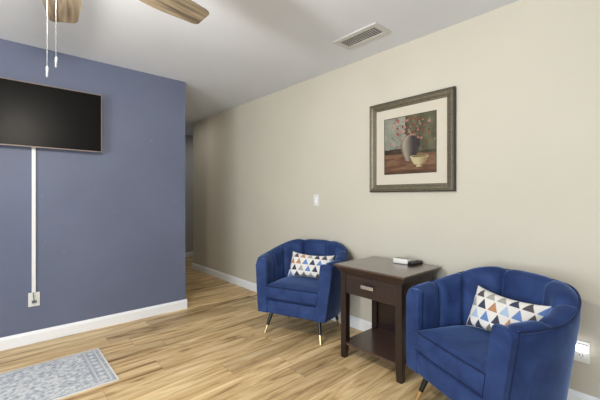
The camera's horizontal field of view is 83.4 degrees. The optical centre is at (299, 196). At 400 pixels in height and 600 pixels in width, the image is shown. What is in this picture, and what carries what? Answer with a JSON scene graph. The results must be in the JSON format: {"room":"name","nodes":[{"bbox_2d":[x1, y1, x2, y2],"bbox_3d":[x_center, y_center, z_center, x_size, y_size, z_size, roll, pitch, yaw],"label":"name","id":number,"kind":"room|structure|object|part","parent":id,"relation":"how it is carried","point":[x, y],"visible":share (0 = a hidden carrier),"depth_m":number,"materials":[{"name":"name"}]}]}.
{"room":"living room","nodes":[
{"label":"living room","id":0,"kind":"room"},
{"bbox_2d":[0,39,184,337],"bbox_3d":[-2.939,-0.020,2.191,4.463,2.440,0.130,0,0,-42],"label":"wall","id":1,"kind":"structure","parent":0,"point":[110,224],"depth_m":3.08,"materials":[{"name":"blue paint"}]},
{"bbox_2d":[32,147,35,292],"bbox_3d":[-2.188,0.162,2.769,0.026,1.244,0.016,0,0,-42],"label":"cord cover","id":2,"kind":"object","parent":1,"relation":"attached to","point":[33,148],"visible":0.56,"depth_m":2.76,"materials":[{"name":"plastic"}]},
{"bbox_2d":[28,292,39,306],"bbox_3d":[-2.182,0.841,2.766,0.076,0.117,0.029,0,0,-42],"label":"wall outlet","id":3,"kind":"object","parent":1,"relation":"attached to","point":[33,298],"visible":1,"depth_m":2.77,"materials":[{"name":"white plastic"}]},
{"bbox_2d":[0,77,101,152],"bbox_3d":[-2.155,-0.660,2.755,0.930,0.518,0.081,0,0,-42],"label":"television","id":4,"kind":"object","parent":1,"relation":"attached to","point":[35,115],"visible":1,"depth_m":2.78,"materials":[{"name":"black plastic"}]},
{"bbox_2d":[0,299,186,350],"bbox_3d":[-2.872,1.151,2.240,4.329,0.098,0.146,0,0,-42],"label":"baseboard","id":5,"kind":"structure","parent":1,"relation":"attached to","point":[13,341],"depth_m":3.01,"materials":[{"name":"white paint"}]},
{"bbox_2d":[185,135,192,251],"bbox_3d":[-2.332,-0.020,6.761,2.817,2.440,0.130,0,0,-42],"label":"wall","id":6,"kind":"structure","parent":0,"point":[188,138],"depth_m":6.76,"materials":[{"name":"paint"}]},
{"bbox_2d":[185,251,192,256],"bbox_3d":[-2.277,1.151,6.713,2.541,0.098,0.016,0,0,-42],"label":"baseboard","id":7,"kind":"structure","parent":6,"relation":"attached to","point":[187,254],"depth_m":6.75,"materials":[{"name":"white paint"}]},
{"bbox_2d":[0,256,449,399],"bbox_3d":[-0.780,1.250,1.800,7.150,0.100,9.620,0,0,-42],"label":"floor","id":8,"kind":"structure","parent":0,"point":[217,347],"depth_m":2.55,"materials":[{"name":"brown wood"}]},
{"bbox_2d":[0,348,118,399],"bbox_3d":[-1.729,1.196,2.131,0.912,0.008,0.608,0,0,-42],"label":"area rug","id":9,"kind":"object","parent":8,"relation":"on","point":[60,378],"visible":1,"depth_m":2.21,"materials":[{"name":"grey fabric"}]},
{"bbox_2d":[256,239,347,344],"bbox_3d":[0.053,0.810,3.105,0.804,0.780,0.635,0,0,27],"label":"armchair","id":10,"kind":"object","parent":8,"relation":"on","point":[303,297],"visible":0.9,"depth_m":2.91,"materials":[{"name":"blue fabric"}]},
{"bbox_3d":[-0.332,0.779,2.992,0.140,0.457,0.075,0,0,27],"label":"arm","id":11,"kind":"part","parent":10,"relation":"part of","materials":[{"name":"blue fabric"}]},
{"bbox_3d":[-0.264,1.067,3.006,0.081,0.142,0.036,0,0,-28],"label":"leg","id":12,"kind":"part","parent":10,"relation":"part of","materials":[{"name":"black paint"}]},
{"bbox_2d":[266,276,318,304],"bbox_3d":[0.021,0.818,3.040,0.490,0.137,0.476,0,0,27],"label":"seat cushion","id":13,"kind":"object","parent":10,"relation":"on","point":[290,290],"depth_m":2.87,"materials":[{"name":"blue fabric"}]},
{"bbox_2d":[287,251,334,278],"bbox_3d":[0.098,0.637,3.104,0.431,0.231,0.143,0,0,28],"label":"throw pillow","id":14,"kind":"object","parent":10,"relation":"on","point":[301,264],"visible":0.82,"depth_m":3.07,"materials":[{"name":"fabric"}]},
{"bbox_3d":[0.162,1.067,2.791,0.036,0.142,0.081,0,0,-6],"label":"leg","id":15,"kind":"part","parent":10,"relation":"part of","materials":[{"name":"black paint"}]},
{"bbox_3d":[0.192,0.779,2.729,0.140,0.457,0.075,0,0,27],"label":"arm","id":16,"kind":"part","parent":10,"relation":"part of","materials":[{"name":"blue fabric"}]},
{"bbox_2d":[334,256,440,383],"bbox_3d":[0.640,0.852,2.494,0.510,0.696,0.590,0,0,-42],"label":"side table","id":17,"kind":"object","parent":8,"relation":"on","point":[387,283],"visible":0.88,"depth_m":2.40,"materials":[{"name":"brown wood"}]},
{"bbox_3d":[0.341,0.878,2.538,0.047,0.643,0.047,0,0,-42],"label":"leg","id":18,"kind":"part","parent":17,"relation":"part of","materials":[{"name":"brown wood"}]},
{"bbox_3d":[0.471,0.631,2.342,0.030,0.026,0.104,0,0,-42],"label":"handle","id":19,"kind":"part","parent":17,"relation":"part of","materials":[{"name":"silver metal"}]},
{"bbox_3d":[0.488,0.565,2.357,0.017,0.010,0.418,0,0,-42],"label":"rail","id":20,"kind":"part","parent":17,"relation":"part of","materials":[{"name":"brown wood"}]},
{"bbox_3d":[0.487,0.642,2.356,0.018,0.140,0.414,0,0,-42],"label":"drawer","id":21,"kind":"part","parent":17,"relation":"part of","materials":[{"name":"brown wood"}]},
{"bbox_3d":[0.629,0.878,2.796,0.047,0.643,0.047,0,0,-42],"label":"leg","id":22,"kind":"part","parent":17,"relation":"part of","materials":[{"name":"brown wood"}]},
{"bbox_2d":[346,328,405,364],"bbox_3d":[0.638,1.091,2.492,0.416,0.018,0.496,0,0,-42],"label":"shelf","id":23,"kind":"object","parent":17,"relation":"attached to","point":[379,343],"depth_m":2.49,"materials":[{"name":"brown wood"}]},
{"bbox_3d":[0.640,0.539,2.494,0.496,0.042,0.576,0,0,-42],"label":"cornice","id":24,"kind":"part","parent":17,"relation":"part of","materials":[{"name":"brown wood"}]},
{"bbox_3d":[0.789,0.821,2.628,0.014,0.522,0.418,0,0,-42],"label":"panel","id":25,"kind":"part","parent":17,"relation":"part of","materials":[{"name":"brown wood"}]},
{"bbox_3d":[0.652,0.878,2.192,0.047,0.643,0.047,0,0,-42],"label":"leg","id":26,"kind":"part","parent":17,"relation":"part of","materials":[{"name":"brown wood"}]},
{"bbox_2d":[393,257,410,264],"bbox_3d":[0.775,0.483,2.562,0.120,0.040,0.068,0,0,42],"label":"remote control","id":27,"kind":"object","parent":17,"relation":"on","point":[400,260],"visible":0.91,"depth_m":2.54,"materials":[{"name":"white plastic"}]},
{"bbox_2d":[408,260,422,264],"bbox_3d":[0.865,0.492,2.529,0.136,0.024,0.046,0,0,-38],"label":"remote control","id":28,"kind":"object","parent":17,"relation":"on","point":[415,262],"visible":1,"depth_m":2.51,"materials":[{"name":"black plastic"}]},
{"bbox_3d":[0.808,0.638,2.308,0.340,0.154,0.018,0,0,-42],"label":"rail","id":29,"kind":"part","parent":17,"relation":"part of","materials":[{"name":"brown wood"}]},
{"bbox_2d":[406,266,581,399],"bbox_3d":[1.024,0.810,1.800,0.635,0.780,0.804,0,0,-17],"label":"armchair","id":30,"kind":"object","parent":8,"relation":"on","point":[524,360],"visible":0.95,"depth_m":1.64,"materials":[{"name":"blue fabric"}]},
{"bbox_3d":[0.677,0.779,2.001,0.075,0.457,0.140,0,0,-17],"label":"arm","id":31,"kind":"part","parent":30,"relation":"part of","materials":[{"name":"blue fabric"}]},
{"bbox_3d":[0.734,1.067,1.962,0.081,0.142,0.036,0,0,18],"label":"leg","id":32,"kind":"part","parent":30,"relation":"part of","materials":[{"name":"black paint"}]},
{"bbox_2d":[415,325,490,394],"bbox_3d":[0.954,0.818,1.779,0.476,0.137,0.490,0,0,-17],"label":"seat cushion","id":33,"kind":"object","parent":30,"relation":"on","point":[460,352],"depth_m":1.72,"materials":[{"name":"blue fabric"}]},
{"bbox_3d":[0.846,0.779,1.440,0.075,0.457,0.140,0,0,-17],"label":"arm","id":34,"kind":"part","parent":30,"relation":"part of","materials":[{"name":"blue fabric"}]},
{"bbox_2d":[466,285,550,331],"bbox_3d":[1.083,0.634,1.783,0.140,0.232,0.435,0,0,-17],"label":"throw pillow","id":35,"kind":"object","parent":30,"relation":"on","point":[488,309],"visible":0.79,"depth_m":1.78,"materials":[{"name":"fabric"}]},
{"bbox_2d":[0,0,518,135],"bbox_3d":[-0.780,-1.290,1.800,7.150,0.100,9.620,0,0,-42],"label":"ceiling","id":36,"kind":"structure","parent":0,"point":[243,51],"depth_m":2.60,"materials":[{"name":"paint"}]},
{"bbox_2d":[42,0,208,76],"bbox_3d":[-0.921,-0.844,1.318,1.261,0.790,1.257,0,0,-42],"label":"ceiling fan","id":37,"kind":"object","parent":36,"relation":"hanging from","point":[65,11],"visible":1,"depth_m":1.70,"materials":[{"name":"brown wood"}]},
{"bbox_3d":[-1.149,-0.950,1.628,0.158,0.036,0.485,0,0,-34],"label":"blade","id":38,"kind":"part","parent":37,"relation":"part of","materials":[{"name":"brown wood"}]},
{"bbox_3d":[-0.664,-0.950,1.607,0.158,0.036,0.485,0,0,38],"label":"blade","id":39,"kind":"part","parent":37,"relation":"part of","materials":[{"name":"brown wood"}]},
{"bbox_2d":[333,22,391,49],"bbox_3d":[0.473,-1.236,2.606,0.200,0.009,0.410,0,0,-42],"label":"ceiling vent","id":40,"kind":"object","parent":36,"relation":"in","point":[373,31],"visible":1,"depth_m":2.58,"materials":[{"name":"white metal"}]},
{"bbox_2d":[193,0,599,398],"bbox_3d":[1.049,-0.020,2.593,0.130,2.440,8.350,0,0,-42],"label":"wall","id":41,"kind":"structure","parent":0,"point":[525,74],"depth_m":2.40,"materials":[{"name":"beige paint"}]},
{"bbox_2d":[314,194,318,205],"bbox_3d":[0.166,0.033,3.469,0.010,0.118,0.074,0,0,-42],"label":"light switch","id":42,"kind":"object","parent":41,"relation":"attached to","point":[316,196],"visible":1,"depth_m":3.46,"materials":[{"name":"white plastic"}]},
{"bbox_2d":[192,263,599,399],"bbox_3d":[0.988,1.151,2.650,0.146,0.098,8.216,0,0,-42],"label":"baseboard","id":43,"kind":"structure","parent":41,"relation":"attached to","point":[357,323],"depth_m":3.27,"materials":[{"name":"white paint"}]},
{"bbox_2d":[370,86,455,191],"bbox_3d":[0.862,-0.416,2.679,0.033,0.750,0.738,0,0,-42],"label":"framed picture","id":44,"kind":"object","parent":41,"relation":"attached to","point":[413,138],"visible":1,"depth_m":2.65,"materials":[{"name":"grey wood"}]},
{"bbox_2d":[385,111,435,173],"bbox_3d":[0.866,-0.418,2.683,0.001,0.455,0.446,0,0,-42],"label":"print","id":45,"kind":"object","parent":44,"relation":"attached to","point":[410,141],"depth_m":2.66},
{"bbox_2d":[574,340,589,364],"bbox_3d":[1.583,0.870,1.896,0.010,0.120,0.076,0,0,-42],"label":"wall outlet","id":46,"kind":"object","parent":41,"relation":"attached to","point":[579,356],"visible":0.57,"depth_m":1.89,"materials":[{"name":"white plastic"}]},
{"bbox_2d":[577,352,584,358],"bbox_3d":[1.581,0.870,1.895,0.004,0.074,0.034,0,0,-42],"label":"socket","id":47,"kind":"object","parent":46,"relation":"attached to","point":[580,355],"depth_m":1.90,"materials":[{"name":"white plastic"}]},
{"bbox_2d":[575,343,587,352],"bbox_3d":[1.567,0.843,1.882,0.034,0.036,0.068,0,0,-42],"label":"night light","id":48,"kind":"object","parent":46,"relation":"attached to","point":[582,348],"visible":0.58,"depth_m":1.87,"materials":[{"name":"white plastic"}]}
]}

